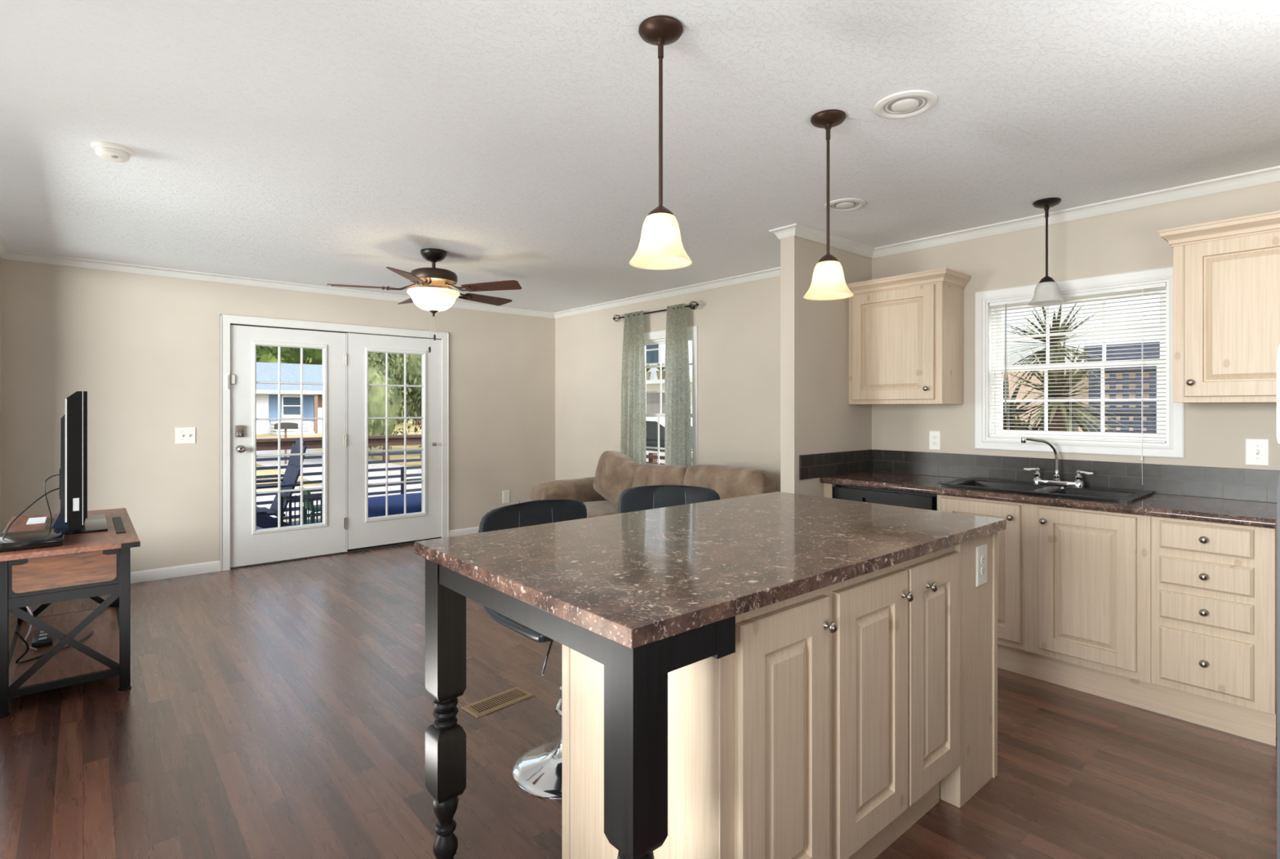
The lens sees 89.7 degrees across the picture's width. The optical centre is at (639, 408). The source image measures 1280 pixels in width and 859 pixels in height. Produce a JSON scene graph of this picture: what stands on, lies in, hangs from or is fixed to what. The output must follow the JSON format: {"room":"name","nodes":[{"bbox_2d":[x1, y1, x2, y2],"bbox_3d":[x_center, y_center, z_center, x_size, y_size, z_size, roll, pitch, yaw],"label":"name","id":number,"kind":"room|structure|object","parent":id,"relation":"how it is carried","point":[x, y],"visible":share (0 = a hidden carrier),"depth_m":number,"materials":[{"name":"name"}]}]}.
{"room":"kitchen","nodes":[
{"label":"kitchen","id":0,"kind":"room"},
{"bbox_2d":[0,257,0,533],"bbox_3d":[-1.466,0.123,0.937,0.120,2.455,9.335,0,0,-41],"label":"wall","id":1,"kind":"structure","parent":0,"point":[0,258],"depth_m":4.49,"materials":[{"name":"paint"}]},
{"bbox_2d":[0,258,555,572],"bbox_3d":[-2.779,0.123,6.065,4.846,2.455,0.140,0,0,-41],"label":"wall","id":2,"kind":"structure","parent":0,"point":[144,349],"depth_m":5.12,"materials":[{"name":"paint"}]},
{"bbox_2d":[175,426,195,444],"bbox_3d":[-3.665,0.221,5.195,0.134,0.132,0.017,0,0,-41],"label":"light switch","id":3,"kind":"object","parent":2,"relation":"attached to","point":[184,435],"visible":1,"depth_m":5.20,"materials":[{"name":"white plastic"}]},
{"bbox_2d":[226,373,229,389],"bbox_3d":[-3.436,-0.219,5.375,0.018,0.130,0.010,0,0,-41],"label":"magnet","id":4,"kind":"object","parent":2,"relation":"attached to","point":[228,375],"visible":1,"depth_m":5.37,"materials":[{"name":"white metal"}]},
{"bbox_2d":[230,324,346,567],"bbox_3d":[-3.087,0.319,5.704,0.928,2.038,0.127,0,0,-41],"label":"door","id":5,"kind":"structure","parent":2,"relation":"in","point":[249,545],"depth_m":5.65,"materials":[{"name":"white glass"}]},
{"bbox_2d":[231,373,235,384],"bbox_3d":[-3.421,-0.242,5.415,0.032,0.084,0.015,0,0,-41],"label":"sensor","id":6,"kind":"object","parent":5,"relation":"attached to","point":[233,376],"visible":1,"depth_m":5.41,"materials":[{"name":"white plastic"}]},
{"bbox_2d":[256,346,323,527],"bbox_3d":[-3.099,0.254,5.712,0.537,1.590,0.012,0,0,-41],"label":"grille","id":7,"kind":"object","parent":5,"relation":"attached to","point":[319,524],"depth_m":5.76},
{"bbox_2d":[130,526,479,583],"bbox_3d":[-2.728,1.308,6.008,4.606,0.086,0.013,0,0,-41],"label":"baseboard","id":8,"kind":"structure","parent":2,"relation":"attached to","point":[214,566],"depth_m":5.18,"materials":[{"name":"white wood"}]},
{"bbox_2d":[220,314,448,570],"bbox_3d":[-2.772,0.286,6.044,1.992,2.130,0.141,0,0,-41],"label":"trim","id":9,"kind":"structure","parent":2,"relation":"attached to","point":[226,321],"depth_m":5.68,"materials":[{"name":"white wood"}]},
{"bbox_2d":[346,333,441,551],"bbox_3d":[-2.392,0.318,6.325,0.920,2.044,0.097,0,0,-41],"label":"door","id":10,"kind":"structure","parent":2,"relation":"in","point":[363,532],"depth_m":6.25,"materials":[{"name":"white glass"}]},
{"bbox_2d":[368,352,423,515],"bbox_3d":[-2.393,0.255,6.322,0.540,1.588,0.012,0,0,-41],"label":"grille","id":11,"kind":"object","parent":10,"relation":"attached to","point":[417,513],"depth_m":6.38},
{"bbox_2d":[502,489,509,503],"bbox_3d":[-1.474,0.977,7.095,0.084,0.140,0.009,0,0,-41],"label":"electrical outlet","id":12,"kind":"object","parent":2,"relation":"attached to","point":[505,493],"visible":1,"depth_m":7.09,"materials":[{"name":"white plastic"}]},
{"bbox_2d":[0,543,1276,858],"bbox_3d":[0.314,1.381,2.490,4.846,0.060,9.595,0,0,-41],"label":"floor","id":13,"kind":"structure","parent":0,"point":[283,709],"depth_m":2.54,"materials":[{"name":"brown wood"}]},
{"bbox_2d":[0,507,140,718],"bbox_3d":[-3.038,0.992,3.432,0.520,0.719,1.360,0,0,-41],"label":"tv stand","id":14,"kind":"object","parent":13,"relation":"on","point":[91,565],"depth_m":3.03,"materials":[{"name":"brown wood"}]},
{"bbox_2d":[23,606,37,649],"bbox_3d":[-3.033,1.052,3.194,0.043,0.365,0.209,0,0,-36],"label":"power cable","id":15,"kind":"object","parent":14,"relation":"hanging from","point":[28,607],"visible":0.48,"depth_m":3.19,"materials":[{"name":"grey plastic"}]},
{"bbox_2d":[0,527,65,551],"bbox_3d":[-2.856,0.616,3.016,0.238,0.040,0.330,0,0,-41],"label":"cable box","id":16,"kind":"object","parent":14,"relation":"on","point":[16,540],"visible":1,"depth_m":2.95,"materials":[{"name":"black plastic"}]},
{"bbox_2d":[26,516,46,524],"bbox_3d":[-3.408,0.634,3.637,0.075,0.004,0.240,0,0,-41],"label":"envelope","id":17,"kind":"object","parent":14,"relation":"on","point":[42,519],"visible":1,"depth_m":3.62,"materials":[{"name":"white paper"}]},
{"bbox_2d":[38,631,47,639],"bbox_3d":[-3.173,1.205,3.423,0.030,0.003,0.170,0,0,-41],"label":"socket","id":18,"kind":"object","parent":14,"relation":"attached to","point":[42,635],"depth_m":3.41,"materials":[{"name":"black plastic"}]},
{"bbox_2d":[14,630,93,663],"bbox_3d":[-2.986,1.144,3.291,0.080,0.191,0.525,0,0,-4],"label":"power cable","id":19,"kind":"object","parent":14,"relation":"on","point":[17,661],"visible":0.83,"depth_m":3.11,"materials":[{"name":"black rubber"}]},
{"bbox_2d":[8,606,119,687],"bbox_3d":[-3.044,1.248,3.430,0.420,0.018,1.232,0,0,-41],"label":"brace","id":20,"kind":"object","parent":14,"relation":"attached to","point":[69,662],"depth_m":3.31,"materials":[{"name":"black metal"}]},
{"bbox_2d":[44,391,107,534],"bbox_3d":[-3.038,0.277,3.472,0.248,0.716,1.122,0,0,-41],"label":"television","id":21,"kind":"object","parent":14,"relation":"on","point":[73,516],"visible":0.95,"depth_m":3.06,"materials":[{"name":"black plastic"}]},
{"bbox_2d":[2,487,59,539],"bbox_3d":[-2.878,0.494,3.057,0.020,0.203,0.278,0,0,2],"label":"cable","id":22,"kind":"object","parent":21,"relation":"attached to","point":[28,507],"visible":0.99,"depth_m":3.00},
{"bbox_2d":[44,474,59,528],"bbox_3d":[-2.939,0.479,3.221,0.060,0.302,0.126,0,0,-41],"label":"power cable","id":23,"kind":"object","parent":21,"relation":"attached to","point":[55,474],"visible":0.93,"depth_m":3.18,"materials":[{"name":"black rubber"}]},
{"bbox_2d":[460,686,534,718],"bbox_3d":[-0.652,1.347,2.964,0.140,0.008,0.310,0,0,44],"label":"floor vent","id":24,"kind":"object","parent":13,"relation":"in","point":[495,702],"visible":1,"depth_m":2.94,"materials":[{"name":"beige metal"}]},
{"bbox_2d":[478,497,586,799],"bbox_3d":[-0.292,0.859,2.444,0.510,0.985,0.480,0,0,-41],"label":"bar stool","id":25,"kind":"object","parent":13,"relation":"on","point":[538,771],"visible":0.25,"depth_m":2.42,"materials":[{"name":"silver metal"}]},
{"bbox_2d":[530,476,777,517],"bbox_3d":[0.157,0.956,5.346,0.858,0.670,2.777,0,0,-41],"label":"sofa","id":26,"kind":"object","parent":13,"relation":"on","point":[582,489],"visible":0.13,"depth_m":6.07,"materials":[{"name":"fabric"}]},
{"bbox_2d":[582,500,617,517],"bbox_3d":[-0.362,0.983,5.893,0.790,0.210,0.780,0,0,-41],"label":"seat cushion","id":27,"kind":"object","parent":26,"relation":"on","point":[594,508],"depth_m":5.69,"materials":[{"name":"fabric"}]},
{"bbox_2d":[593,450,639,505],"bbox_3d":[-0.188,0.663,6.011,0.264,0.524,0.610,0,0,-41],"label":"cushion","id":28,"kind":"object","parent":26,"relation":"on","point":[615,470],"visible":0.59,"depth_m":5.92,"materials":[{"name":"fabric"}]},
{"bbox_2d":[631,463,688,487],"bbox_3d":[0.195,0.699,5.589,0.260,0.436,0.682,0,0,-41],"label":"cushion","id":29,"kind":"object","parent":26,"relation":"on","point":[645,474],"visible":0.35,"depth_m":5.49,"materials":[{"name":"fabric"}]},
{"bbox_2d":[683,464,774,499],"bbox_3d":[0.678,0.681,5.032,0.260,0.469,0.836,0,0,-41],"label":"cushion","id":30,"kind":"object","parent":26,"relation":"on","point":[728,481],"visible":0.45,"depth_m":4.88,"materials":[{"name":"fabric"}]},
{"bbox_2d":[617,483,720,513],"bbox_3d":[0.139,0.859,2.926,0.510,0.985,0.480,0,0,1],"label":"bar stool","id":31,"kind":"object","parent":13,"relation":"on","point":[643,497],"visible":0.12,"depth_m":3.11,"materials":[{"name":"black leather"}]},
{"bbox_2d":[414,491,1006,858],"bbox_3d":[0.328,0.878,2.155,1.793,0.946,1.026,0,0,-41],"label":"kitchen island","id":32,"kind":"object","parent":13,"relation":"on","point":[778,674],"visible":1,"depth_m":1.73,"materials":[{"name":"laminate"}]},
{"bbox_2d":[414,491,1006,648],"bbox_3d":[0.328,0.424,2.156,1.793,0.038,1.024,0,0,-41],"label":"island countertop","id":33,"kind":"structure","parent":32,"relation":"on","point":[635,579],"depth_m":1.79,"materials":[{"name":"stone"}]},
{"bbox_2d":[976,543,986,586],"bbox_3d":[1.214,0.556,2.283,0.084,0.140,0.009,0,0,-41],"label":"electrical outlet","id":34,"kind":"object","parent":32,"relation":"attached to","point":[981,550],"visible":1,"depth_m":2.27,"materials":[{"name":"white plastic"}]},
{"bbox_2d":[981,555,985,564],"bbox_3d":[1.216,0.536,2.281,0.033,0.027,0.003,0,0,-41],"label":"receptacle","id":35,"kind":"object","parent":34,"relation":"attached to","point":[983,557],"depth_m":2.28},
{"bbox_2d":[981,566,985,574],"bbox_3d":[1.216,0.576,2.281,0.033,0.027,0.003,0,0,-41],"label":"receptacle","id":36,"kind":"object","parent":34,"relation":"attached to","point":[983,568],"depth_m":2.28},
{"bbox_2d":[831,484,937,510],"bbox_3d":[1.633,0.849,3.994,0.604,0.732,0.644,0,0,-41],"label":"dishwasher","id":37,"kind":"object","parent":13,"relation":"on","point":[891,497],"visible":0.21,"depth_m":3.78,"materials":[{"name":"black metal"}]},
{"bbox_2d":[937,494,1151,682],"bbox_3d":[2.157,0.913,3.383,0.640,0.875,0.942,0,0,-41],"label":"base cabinet","id":38,"kind":"object","parent":13,"relation":"on","point":[1074,584],"visible":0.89,"depth_m":3.05,"materials":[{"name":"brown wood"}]},
{"bbox_2d":[997,643,1276,746],"bbox_3d":[1.876,1.284,3.356,0.018,0.134,2.055,0,0,-41],"label":"board","id":39,"kind":"object","parent":13,"relation":"on","point":[1244,722],"visible":0.57,"depth_m":2.89,"materials":[{"name":"brown wood"}]},
{"bbox_2d":[1151,515,1276,714],"bbox_3d":[2.594,0.903,2.877,0.640,0.855,0.392,0,0,-41],"label":"base cabinet","id":40,"kind":"object","parent":13,"relation":"on","point":[1214,584],"visible":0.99,"depth_m":2.67,"materials":[{"name":"brown wood"}]},
{"bbox_2d":[820,471,1276,528],"bbox_3d":[2.054,0.456,3.509,0.630,0.038,2.061,0,0,-41],"label":"countertop","id":41,"kind":"structure","parent":40,"relation":"on","point":[1226,511],"depth_m":3.04,"materials":[{"name":"stone"}]},
{"bbox_2d":[936,477,1152,502],"bbox_3d":[2.141,0.515,3.452,0.501,0.187,0.885,0,0,-41],"label":"sink","id":42,"kind":"object","parent":41,"relation":"in","point":[1104,494],"visible":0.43,"depth_m":3.40,"materials":[{"name":"black metal"}]},
{"bbox_2d":[1021,436,1093,487],"bbox_3d":[2.285,0.290,3.549,0.333,0.266,0.149,0,0,24],"label":"faucet","id":43,"kind":"object","parent":41,"relation":"on","point":[1056,480],"visible":1,"depth_m":3.54,"materials":[{"name":"silver metal"}]},
{"bbox_2d":[1276,345,1279,858],"bbox_3d":[1.740,0.579,1.215,0.718,1.485,0.801,0,0,-41],"label":"refrigerator","id":44,"kind":"object","parent":13,"relation":"on","point":[1278,355],"visible":1,"depth_m":1.25,"materials":[{"name":"metal"}]},
{"bbox_2d":[0,0,1279,312],"bbox_3d":[0.314,-1.144,2.490,4.846,0.080,9.595,0,0,-41],"label":"ceiling","id":45,"kind":"structure","parent":0,"point":[322,143],"depth_m":2.52,"materials":[{"name":"white paint"}]},
{"bbox_2d":[90,141,134,162],"bbox_3d":[-2.238,-1.079,2.733,0.144,0.048,0.144,0,0,-41],"label":"smoke detector","id":46,"kind":"object","parent":45,"relation":"attached to","point":[109,151],"visible":1,"depth_m":2.70,"materials":[{"name":"white plastic"}]},
{"bbox_2d":[326,248,521,352],"bbox_3d":[-1.454,-0.747,4.572,1.317,0.712,1.301,0,0,-41],"label":"ceiling fan","id":47,"kind":"object","parent":45,"relation":"hanging from","point":[433,295],"visible":1,"depth_m":4.43,"materials":[{"name":"brown metal"}]},
{"bbox_2d":[629,15,692,269],"bbox_3d":[0.060,-0.762,1.871,0.184,0.681,0.184,0,0,-41],"label":"pendant light","id":48,"kind":"object","parent":45,"relation":"hanging from","point":[660,246],"visible":1,"depth_m":1.84,"materials":[{"name":"white glass"}]},
{"bbox_2d":[803,109,853,300],"bbox_3d":[0.713,-0.763,2.440,0.184,0.679,0.184,0,0,-41],"label":"pendant light","id":49,"kind":"object","parent":45,"relation":"hanging from","point":[828,282],"visible":1,"depth_m":2.41,"materials":[{"name":"white glass"}]},
{"bbox_2d":[824,198,866,211],"bbox_3d":[1.111,-1.097,3.488,0.214,0.014,0.214,0,0,-41],"label":"recessed light","id":50,"kind":"object","parent":45,"relation":"in","point":[843,204],"visible":0.99,"depth_m":3.47,"materials":[{"name":"silver metal"}]},
{"bbox_2d":[873,89,937,119],"bbox_3d":[0.963,-1.097,2.339,0.214,0.014,0.214,0,0,-41],"label":"air vent","id":51,"kind":"object","parent":45,"relation":"in","point":[907,104],"visible":1,"depth_m":2.32,"materials":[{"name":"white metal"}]},
{"bbox_2d":[1027,197,1066,305],"bbox_3d":[2.171,-0.832,3.436,0.176,0.542,0.176,0,0,-41],"label":"pendant light","id":52,"kind":"object","parent":45,"relation":"hanging from","point":[1046,292],"visible":1,"depth_m":3.41,"materials":[{"name":"white glass"}]},
{"bbox_2d":[780,235,871,497],"bbox_3d":[1.249,0.123,4.248,0.912,2.455,0.103,0,0,-41],"label":"wall partition","id":53,"kind":"structure","parent":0,"point":[816,415],"depth_m":4.04,"materials":[{"name":"paint"}]},
{"bbox_2d":[823,483,835,497],"bbox_3d":[1.414,0.846,4.279,0.590,0.740,0.063,0,0,-41],"label":"filler panel","id":54,"kind":"object","parent":53,"relation":"attached to","point":[827,486],"visible":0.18,"depth_m":4.08,"materials":[{"name":"brown wood"}]},
{"bbox_2d":[555,181,1279,491],"bbox_3d":[2.116,0.123,4.035,0.140,2.455,9.335,0,0,-41],"label":"wall","id":55,"kind":"structure","parent":0,"point":[739,325],"depth_m":4.42,"materials":[{"name":"paint"}]},
{"bbox_2d":[0,165,1279,318],"bbox_3d":[0.321,-1.075,2.483,4.606,0.058,9.335,0,0,-41],"label":"trim","id":56,"kind":"structure","parent":55,"relation":"attached to","point":[1269,175],"depth_m":4.34,"materials":[{"name":"white wood"}]},
{"bbox_2d":[613,301,698,321],"bbox_3d":[0.138,-0.911,6.119,0.123,0.069,1.205,0,0,-41],"label":"curtain rod","id":57,"kind":"object","parent":55,"relation":"attached to","point":[690,305],"visible":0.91,"depth_m":6.01,"materials":[{"name":"black metal"}]},
{"bbox_2d":[620,311,645,463],"bbox_3d":[-0.070,0.176,6.308,0.066,2.230,0.353,0,0,-38],"label":"curtain","id":58,"kind":"object","parent":57,"relation":"hanging from","point":[633,415],"visible":0.66,"depth_m":6.28,"materials":[{"name":"fabric"}]},
{"bbox_2d":[664,303,692,466],"bbox_3d":[0.347,0.176,5.824,0.064,2.230,0.324,0,0,-39],"label":"curtain","id":59,"kind":"object","parent":57,"relation":"hanging from","point":[677,422],"visible":0.66,"depth_m":5.83,"materials":[{"name":"fabric"}]},
{"bbox_2d":[644,325,697,465],"bbox_3d":[0.254,0.036,6.174,0.157,1.550,0.955,0,0,-41],"label":"window","id":60,"kind":"structure","parent":55,"relation":"in","point":[659,336],"depth_m":5.81,"materials":[{"name":"white plastic"}]},
{"bbox_2d":[644,343,692,413],"bbox_3d":[0.289,-0.286,6.203,0.008,0.694,0.731,0,0,-41],"label":"grille","id":61,"kind":"object","parent":60,"relation":"attached to","point":[660,366],"depth_m":6.30,"materials":[{"name":"white plastic"}]},
{"bbox_2d":[645,417,692,463],"bbox_3d":[0.267,0.391,6.184,0.008,0.612,0.715,0,0,-41],"label":"grille","id":62,"kind":"object","parent":60,"relation":"attached to","point":[651,447],"depth_m":6.28,"materials":[{"name":"white plastic"}]},
{"bbox_2d":[846,267,970,404],"bbox_3d":[1.704,-0.424,4.131,0.346,0.797,0.666,0,0,-41],"label":"upper cabinet","id":63,"kind":"object","parent":55,"relation":"attached to","point":[905,331],"visible":0.97,"depth_m":3.99,"materials":[{"name":"brown wood"}]},
{"bbox_2d":[928,430,940,449],"bbox_3d":[1.906,0.208,4.164,0.009,0.124,0.074,0,0,-41],"label":"electrical outlet","id":64,"kind":"object","parent":55,"relation":"attached to","point":[934,436],"visible":1,"depth_m":4.16,"materials":[{"name":"white plastic"}]},
{"bbox_2d":[799,448,1279,502],"bbox_3d":[1.973,0.362,3.441,0.851,0.150,2.064,0,0,-41],"label":"tile backsplash","id":65,"kind":"structure","parent":55,"relation":"attached to","point":[1230,483],"depth_m":3.61,"materials":[{"name":"grey tile"}]},
{"bbox_2d":[974,266,1184,458],"bbox_3d":[2.446,-0.232,3.640,0.157,0.966,0.999,0,0,-41],"label":"window","id":66,"kind":"structure","parent":55,"relation":"in","point":[1173,416],"depth_m":3.58,"materials":[{"name":"white plastic"}]},
{"bbox_2d":[989,282,1166,484],"bbox_3d":[2.404,-0.123,3.604,0.068,1.039,0.847,0,0,-41],"label":"mini blind","id":67,"kind":"object","parent":66,"relation":"attached to","point":[1161,285],"visible":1,"depth_m":3.58,"materials":[{"name":"white plastic"}]},
{"bbox_2d":[1001,368,1156,431],"bbox_3d":[2.459,-0.044,3.651,0.008,0.354,0.751,0,0,-41],"label":"grille","id":68,"kind":"object","parent":66,"relation":"attached to","point":[1102,403],"depth_m":3.75,"materials":[{"name":"white plastic"}]},
{"bbox_2d":[1002,298,1159,363],"bbox_3d":[2.481,-0.429,3.670,0.008,0.352,0.767,0,0,-41],"label":"grille","id":69,"kind":"object","parent":66,"relation":"attached to","point":[1079,300],"depth_m":3.68,"materials":[{"name":"white plastic"}]},
{"bbox_2d":[1158,210,1279,403],"bbox_3d":[2.921,-0.430,2.724,0.346,0.809,1.090,0,0,-41],"label":"upper cabinet","id":70,"kind":"object","parent":55,"relation":"attached to","point":[1226,273],"visible":1,"depth_m":2.87,"materials":[{"name":"brown wood"}]},
{"bbox_2d":[1244,438,1269,466],"bbox_3d":[2.892,0.206,3.018,0.017,0.126,0.082,0,0,-41],"label":"light switch","id":71,"kind":"object","parent":55,"relation":"attached to","point":[1256,450],"visible":1,"depth_m":3.02,"materials":[{"name":"white plastic"}]},
{"label":"outside","id":72,"kind":"structure","parent":0,"visible":0},
{"bbox_2d":[256,518,320,528],"bbox_3d":[-3.353,1.421,7.238,6.000,0.040,2.365,0,0,-41],"label":"floor","id":73,"kind":"structure","parent":72,"point":[318,519],"depth_m":7.92,"materials":[{"name":"grey wood"}]},
{"bbox_2d":[256,439,306,528],"bbox_3d":[-3.876,0.879,6.656,0.807,1.100,0.710,0,0,-41],"label":"chair","id":74,"kind":"object","parent":73,"relation":"on","point":[264,519],"visible":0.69,"depth_m":6.68,"materials":[{"name":"blue plastic"}]},
{"bbox_2d":[280,493,322,526],"bbox_3d":[-3.201,1.136,6.513,0.700,0.530,0.360,0,0,-41],"label":"table","id":75,"kind":"object","parent":73,"relation":"on","point":[291,498],"visible":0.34,"depth_m":6.34,"materials":[{"name":"black metal"}]},
{"bbox_2d":[298,487,320,524],"bbox_3d":[-3.760,1.165,7.623,0.433,0.472,0.410,0,0,-41],"label":"garden chair","id":76,"kind":"object","parent":73,"relation":"on","point":[304,492],"visible":0.2,"depth_m":7.44,"materials":[{"name":"green plastic"}]},
{"bbox_2d":[368,466,421,517],"bbox_3d":[-2.651,1.066,7.650,1.318,0.670,1.019,0,0,-41],"label":"patio lounge","id":77,"kind":"object","parent":73,"relation":"on","point":[376,504],"visible":0.16,"depth_m":7.16,"materials":[{"name":"blue fabric"}]},
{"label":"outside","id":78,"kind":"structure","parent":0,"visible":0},
{"bbox_2d":[256,433,421,520],"bbox_3d":[-8.447,1.946,32.691,90.000,0.010,35.500,0,0,-41],"label":"driveway","id":79,"kind":"structure","parent":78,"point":[306,461],"depth_m":18.78,"materials":[{"name":"white concrete"}]},
{"bbox_2d":[274,422,297,463],"bbox_3d":[-12.310,1.221,22.407,0.700,1.460,0.200,0,0,-41],"label":"mailbox","id":80,"kind":"object","parent":79,"relation":"on","point":[284,425],"visible":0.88,"depth_m":22.36,"materials":[{"name":"grey metal"}]},
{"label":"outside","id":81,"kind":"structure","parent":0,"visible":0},
{"bbox_2d":[256,418,421,521],"bbox_3d":[-18.608,2.051,36.793,160.000,0.200,160.000,0,0,-41],"label":"ground","id":82,"kind":"structure","parent":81,"point":[264,472],"depth_m":26.29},
{"bbox_2d":[256,362,322,435],"bbox_3d":[-36.924,-0.899,46.732,31.300,5.700,13.400,0,0,-41],"label":"house","id":83,"kind":"structure","parent":82,"relation":"on","point":[267,394],"depth_m":49.59,"materials":[{"name":"white"}]},
{"bbox_2d":[269,395,281,422],"bbox_3d":[-27.629,0.026,48.788,0.850,2.050,0.048,0,0,-41],"label":"shutter","id":84,"kind":"object","parent":83,"relation":"hanging from","point":[273,399],"depth_m":48.70,"materials":[{"name":"blue"}]},
{"bbox_2d":[302,395,313,421],"bbox_3d":[-25.928,0.026,50.261,0.850,2.050,0.048,0,0,-41],"label":"shutter","id":85,"kind":"object","parent":83,"relation":"hanging from","point":[308,400],"depth_m":50.25,"materials":[{"name":"blue"}]},
{"bbox_2d":[256,345,322,364],"bbox_3d":[-33.731,-5.352,62.834,10.426,14.605,10.469,0,0,-41],"label":"tree","id":86,"kind":"object","parent":82,"relation":"on","point":[264,353],"visible":0.15,"depth_m":60.45,"materials":[{"name":"green plant"}]},
{"bbox_2d":[256,434,421,519],"bbox_3d":[-4.104,1.159,8.106,6.000,1.585,0.170,0,0,-41],"label":"deck railing","id":87,"kind":"object","parent":82,"relation":"on","point":[262,444],"visible":0.21,"depth_m":8.12,"materials":[{"name":"white wood"}]},
{"bbox_2d":[368,351,421,460],"bbox_3d":[-9.344,-0.480,23.968,3.477,9.543,3.899,0,0,41],"label":"tree","id":88,"kind":"object","parent":82,"relation":"on","point":[376,361],"visible":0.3,"depth_m":22.82,"materials":[{"name":"green plant"}]},
{"bbox_2d":[406,394,421,434],"bbox_3d":[-9.094,-0.683,28.662,4.515,10.338,4.026,0,0,19],"label":"tree","id":89,"kind":"object","parent":82,"relation":"on","point":[419,413],"visible":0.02,"depth_m":27.73,"materials":[{"name":"green plant"}]},
{"bbox_2d":[414,418,421,425],"bbox_3d":[-24.747,-5.816,73.691,9.380,15.533,11.157,0,0,-41],"label":"tree","id":90,"kind":"object","parent":82,"relation":"on","point":[417,420],"visible":0.02,"depth_m":73.00,"materials":[{"name":"green plant"}]},
{"bbox_2d":[645,452,665,464],"bbox_3d":[-0.863,1.321,11.154,0.130,1.260,8.100,0,0,-41],"label":"fence","id":91,"kind":"object","parent":82,"relation":"on","point":[652,457],"visible":0.05,"depth_m":9.89,"materials":[{"name":"brown wood"}]},
{"bbox_2d":[645,417,692,463],"bbox_3d":[0.795,1.061,13.063,1.744,1.780,4.319,0,0,-41],"label":"car","id":92,"kind":"object","parent":82,"relation":"on","point":[651,423],"visible":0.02,"depth_m":12.35,"materials":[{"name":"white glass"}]},
{"bbox_2d":[646,340,692,413],"bbox_3d":[2.690,-0.949,22.492,6.500,5.800,10.500,0,0,-41],"label":"house","id":93,"kind":"structure","parent":82,"relation":"on","point":[652,350],"depth_m":20.70,"materials":[{"name":"white"}]},
{"bbox_2d":[646,364,652,380],"bbox_3d":[0.192,-1.178,20.687,0.392,0.577,0.460,0,0,-12],"label":"potted plant","id":94,"kind":"object","parent":93,"relation":"on","point":[648,373],"visible":0.34,"depth_m":20.64,"materials":[{"name":"green plant"}]},
{"bbox_2d":[656,363,665,379],"bbox_3d":[0.657,-1.177,20.216,0.455,0.574,0.389,0,0,-41],"label":"potted plant","id":95,"kind":"object","parent":93,"relation":"on","point":[663,372],"visible":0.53,"depth_m":20.12,"materials":[{"name":"green plant"}]},
{"bbox_2d":[1003,302,1137,431],"bbox_3d":[3.884,0.436,6.141,1.785,3.072,1.562,0,0,-41],"label":"palm tree","id":96,"kind":"object","parent":82,"relation":"on","point":[1009,411],"visible":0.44,"depth_m":5.92,"materials":[{"name":"green plant"}]},
{"bbox_2d":[1003,341,1159,431],"bbox_3d":[9.526,0.501,7.514,4.960,2.900,11.900,0,0,-41],"label":"house","id":97,"kind":"structure","parent":82,"relation":"on","point":[1032,394],"depth_m":8.36,"materials":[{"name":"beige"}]},
{"bbox_2d":[1040,407,1156,433],"bbox_3d":[4.738,0.971,6.300,0.090,1.960,1.420,0,0,-41],"label":"lattice screen","id":98,"kind":"object","parent":82,"relation":"on","point":[1110,424],"visible":0.08,"depth_m":6.28,"materials":[{"name":"paint"}]},
{"bbox_2d":[1088,365,1156,433],"bbox_3d":[5.165,0.751,6.571,0.090,2.400,0.970,0,0,-41],"label":"lattice screen","id":99,"kind":"object","parent":82,"relation":"on","point":[1112,404],"visible":0.16,"depth_m":6.69,"materials":[{"name":"paint"}]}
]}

